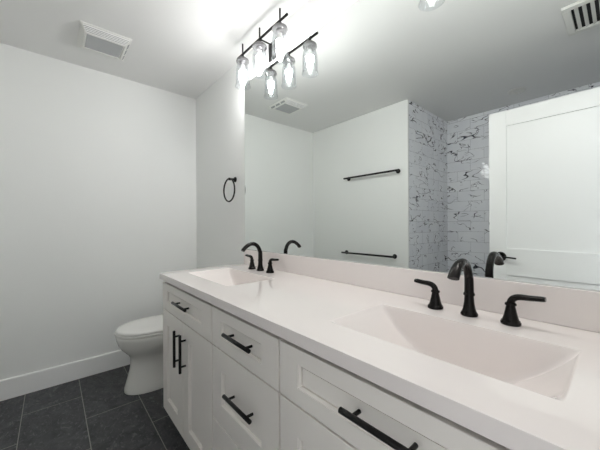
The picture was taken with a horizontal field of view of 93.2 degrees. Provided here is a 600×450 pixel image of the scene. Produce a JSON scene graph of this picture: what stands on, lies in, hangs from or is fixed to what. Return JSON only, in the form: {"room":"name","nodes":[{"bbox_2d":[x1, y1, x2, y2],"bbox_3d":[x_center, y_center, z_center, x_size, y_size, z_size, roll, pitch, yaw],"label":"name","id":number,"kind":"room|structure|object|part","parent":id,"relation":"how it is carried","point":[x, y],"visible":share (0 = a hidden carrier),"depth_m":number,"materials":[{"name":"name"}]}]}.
{"room":"bathroom","nodes":[
{"label":"bathroom","id":0,"kind":"room"},
{"bbox_2d":[0,364,189,449],"bbox_3d":[-0.579,1.227,0.350,2.786,0.080,4.500,0,0,-41],"label":"floor","id":1,"kind":"structure","parent":0,"point":[93,412],"depth_m":1.74,"materials":[{"name":"tile"}]},
{"bbox_2d":[114,314,162,394],"bbox_3d":[-1.010,0.802,2.218,0.742,0.772,0.430,0,0,-41],"label":"toilet","id":2,"kind":"object","parent":1,"relation":"on","point":[141,339],"visible":0.35,"depth_m":2.01,"materials":[{"name":"ceramic"}]},
{"bbox_3d":[-1.085,0.765,2.153,0.546,0.012,0.383,0,0,-41],"label":"seat","id":3,"kind":"part","parent":2,"relation":"part of","materials":[{"name":"plastic"}]},
{"bbox_3d":[-1.083,0.743,2.155,0.541,0.023,0.376,0,0,-41],"label":"lid","id":4,"kind":"part","parent":2,"relation":"part of","materials":[{"name":"plastic"}]},
{"bbox_2d":[163,282,214,449],"bbox_3d":[-0.398,0.752,1.635,0.608,0.864,0.700,0,0,-41],"label":"vanity cabinet","id":5,"kind":"object","parent":1,"relation":"on","point":[188,344],"visible":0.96,"depth_m":1.40,"materials":[{"name":"white paint"}]},
{"bbox_3d":[-0.711,0.804,1.599,0.019,0.599,0.342,0,0,-41],"label":"door","id":6,"kind":"part","parent":5,"relation":"part of","materials":[{"name":"white paint"}]},
{"bbox_3d":[-0.648,0.648,1.486,0.035,0.190,0.014,0,0,-41],"label":"handle","id":7,"kind":"part","parent":5,"relation":"part of","materials":[{"name":"black metal"}]},
{"bbox_3d":[-0.603,0.410,1.433,0.035,0.014,0.192,0,0,-41],"label":"handle","id":8,"kind":"part","parent":5,"relation":"part of","materials":[{"name":"black metal"}]},
{"bbox_3d":[-0.590,0.645,1.419,0.035,0.190,0.014,0,0,-41],"label":"handle","id":9,"kind":"part","parent":5,"relation":"part of","materials":[{"name":"black metal"}]},
{"bbox_3d":[-0.596,0.421,1.465,0.019,0.155,0.697,0,0,-41],"label":"drawer","id":10,"kind":"part","parent":5,"relation":"part of","materials":[{"name":"white paint"}]},
{"bbox_3d":[-0.480,0.803,1.335,0.019,0.599,0.351,0,0,-41],"label":"door","id":11,"kind":"part","parent":5,"relation":"part of","materials":[{"name":"white paint"}]},
{"bbox_2d":[212,306,282,449],"bbox_3d":[-0.012,0.750,1.195,0.608,0.864,0.467,0,0,-41],"label":"base cabinet","id":12,"kind":"object","parent":1,"relation":"on","point":[246,356],"visible":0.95,"depth_m":0.99,"materials":[{"name":"white paint"}]},
{"bbox_3d":[-0.207,0.955,1.024,0.019,0.294,0.461,0,0,-41],"label":"drawer","id":13,"kind":"part","parent":12,"relation":"part of","materials":[{"name":"white paint"}]},
{"bbox_3d":[-0.217,0.409,0.992,0.035,0.014,0.188,0,0,-41],"label":"handle","id":14,"kind":"part","parent":12,"relation":"part of","materials":[{"name":"black metal"}]},
{"bbox_3d":[-0.214,0.636,0.990,0.035,0.014,0.188,0,0,-41],"label":"handle","id":15,"kind":"part","parent":12,"relation":"part of","materials":[{"name":"black metal"}]},
{"bbox_3d":[-0.209,0.419,1.024,0.019,0.155,0.461,0,0,-41],"label":"drawer","id":16,"kind":"part","parent":12,"relation":"part of","materials":[{"name":"white paint"}]},
{"bbox_2d":[280,339,509,449],"bbox_3d":[0.379,0.748,0.748,0.608,0.864,0.717,0,0,-41],"label":"vanity cabinet","id":17,"kind":"object","parent":1,"relation":"on","point":[324,405],"visible":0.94,"depth_m":0.65,"materials":[{"name":"white paint"}]},
{"bbox_3d":[0.066,0.801,0.711,0.019,0.599,0.353,0,0,-41],"label":"door","id":18,"kind":"part","parent":17,"relation":"part of","materials":[{"name":"white paint"}]},
{"bbox_3d":[0.159,0.408,0.562,0.035,0.014,0.192,0,0,-41],"label":"handle","id":19,"kind":"part","parent":17,"relation":"part of","materials":[{"name":"black metal"}]},
{"bbox_2d":[159,264,599,449],"bbox_3d":[0.003,0.362,1.187,0.596,0.158,1.906,0,0,-41],"label":"countertop","id":20,"kind":"structure","parent":17,"relation":"on","point":[534,385],"depth_m":0.71,"materials":[{"name":"stone"}]},
{"bbox_2d":[189,268,273,285],"bbox_3d":[-0.405,0.364,1.601,0.276,0.158,0.518,0,0,-41],"label":"sink basin","id":21,"kind":"object","parent":20,"relation":"in","point":[221,276],"depth_m":1.76,"materials":[{"name":"white ceramic"}]},
{"bbox_2d":[241,242,278,272],"bbox_3d":[-0.284,0.194,1.726,0.157,0.181,0.349,0,0,-41],"label":"faucet","id":22,"kind":"object","parent":20,"relation":"on","point":[260,263],"visible":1,"depth_m":1.75,"materials":[{"name":"black metal"}]},
{"bbox_3d":[-0.311,0.254,1.839,0.049,0.061,0.049,0,0,-41],"label":"handle","id":23,"kind":"part","parent":22,"relation":"part of","materials":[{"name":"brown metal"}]},
{"bbox_3d":[-0.288,0.194,1.730,0.156,0.181,0.048,0,0,-41],"label":"spout","id":24,"kind":"part","parent":22,"relation":"part of","materials":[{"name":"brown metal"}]},
{"bbox_3d":[-0.178,0.253,1.687,0.049,0.061,0.049,0,0,-41],"label":"handle","id":25,"kind":"part","parent":22,"relation":"part of","materials":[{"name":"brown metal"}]},
{"bbox_3d":[-0.157,0.210,1.662,0.024,0.034,0.086,0,0,-41],"label":"lever","id":26,"kind":"part","parent":22,"relation":"part of","materials":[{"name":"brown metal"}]},
{"bbox_2d":[329,304,581,402],"bbox_3d":[0.355,0.361,0.733,0.276,0.158,0.513,0,0,-41],"label":"sink basin","id":27,"kind":"object","parent":20,"relation":"in","point":[547,370],"depth_m":0.76,"materials":[{"name":"white ceramic"}]},
{"bbox_2d":[414,258,546,326],"bbox_3d":[0.488,0.190,0.843,0.157,0.181,0.356,0,0,-41],"label":"faucet","id":28,"kind":"object","parent":20,"relation":"on","point":[510,317],"visible":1,"depth_m":0.86,"materials":[{"name":"black metal"}]},
{"bbox_3d":[0.438,0.208,0.983,0.024,0.034,0.080,0,0,-41],"label":"lever","id":29,"kind":"part","parent":28,"relation":"part of","materials":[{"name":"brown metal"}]},
{"bbox_3d":[0.459,0.250,0.960,0.049,0.061,0.049,0,0,-41],"label":"handle","id":30,"kind":"part","parent":28,"relation":"part of","materials":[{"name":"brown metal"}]},
{"bbox_3d":[0.485,0.190,0.847,0.156,0.181,0.048,0,0,-41],"label":"spout","id":31,"kind":"part","parent":28,"relation":"part of","materials":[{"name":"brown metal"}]},
{"bbox_3d":[0.596,0.250,0.802,0.049,0.061,0.049,0,0,-41],"label":"handle","id":32,"kind":"part","parent":28,"relation":"part of","materials":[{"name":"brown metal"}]},
{"bbox_3d":[0.618,0.207,0.777,0.024,0.034,0.086,0,0,-41],"label":"lever","id":33,"kind":"part","parent":28,"relation":"part of","materials":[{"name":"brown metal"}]},
{"bbox_2d":[0,43,196,379],"bbox_3d":[-1.673,-0.027,2.322,1.822,2.438,0.100,0,0,-41],"label":"wall","id":34,"kind":"structure","parent":0,"point":[98,169],"depth_m":2.22,"materials":[{"name":"white paint"}]},
{"bbox_2d":[0,350,129,400],"bbox_3d":[-1.628,1.123,2.280,1.622,0.138,0.015,0,0,-41],"label":"baseboard","id":35,"kind":"structure","parent":34,"relation":"attached to","point":[12,387],"depth_m":2.12,"materials":[{"name":"white paint"}]},
{"bbox_2d":[0,0,307,98],"bbox_3d":[-0.593,-1.291,0.349,2.786,0.080,4.500,0,0,-41],"label":"ceiling","id":36,"kind":"structure","parent":0,"point":[181,47],"depth_m":1.82,"materials":[{"name":"white paint"}]},
{"bbox_2d":[76,20,131,60],"bbox_3d":[-1.340,-1.231,1.938,0.280,0.033,0.320,0,0,-41],"label":"exhaust fan","id":37,"kind":"object","parent":36,"relation":"attached to","point":[90,37],"visible":1,"depth_m":1.89,"materials":[{"name":"white plastic"}]},
{"bbox_2d":[196,0,595,290],"bbox_3d":[-0.040,-0.036,1.764,0.100,2.438,2.890,0,0,-41],"label":"wall","id":38,"kind":"structure","parent":0,"point":[220,114],"depth_m":2.32,"materials":[{"name":"white paint"}]},
{"bbox_2d":[223,177,236,201],"bbox_3d":[-0.534,-0.276,2.206,0.058,0.200,0.188,0,0,-41],"label":"towel ring","id":39,"kind":"object","parent":38,"relation":"attached to","point":[234,179],"visible":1,"depth_m":2.20,"materials":[{"name":"black metal"}]},
{"bbox_2d":[236,8,287,83],"bbox_3d":[-0.221,-1.063,1.757,0.170,0.285,0.544,0,0,-41],"label":"vanity light","id":40,"kind":"object","parent":38,"relation":"attached to","point":[275,48],"visible":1,"depth_m":1.72,"materials":[{"name":"glass"}]},
{"bbox_3d":[-0.381,-0.983,1.889,0.047,0.080,0.047,0,0,-41],"label":"bulb","id":41,"kind":"part","parent":40,"relation":"part of","materials":[{"name":"white glass"}]},
{"bbox_3d":[-0.246,-0.984,1.735,0.047,0.080,0.047,0,0,-41],"label":"bulb","id":42,"kind":"part","parent":40,"relation":"part of","materials":[{"name":"white glass"}]},
{"bbox_3d":[-0.111,-0.984,1.580,0.047,0.080,0.047,0,0,-41],"label":"bulb","id":43,"kind":"part","parent":40,"relation":"part of","materials":[{"name":"white glass"}]},
{"bbox_2d":[244,249,599,332],"bbox_3d":[0.220,0.229,1.377,0.019,0.106,1.906,0,0,-41],"label":"backsplash","id":44,"kind":"structure","parent":38,"relation":"attached to","point":[577,308],"depth_m":0.98,"materials":[{"name":"stone"}]},
{"bbox_2d":[244,0,599,290],"bbox_3d":[0.217,-0.435,1.387,0.005,1.220,1.892,0,0,-41],"label":"wall mirror","id":45,"kind":"object","parent":38,"relation":"attached to","point":[429,135],"visible":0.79,"depth_m":1.04,"materials":[{"name":"silver mirror"}]}
]}

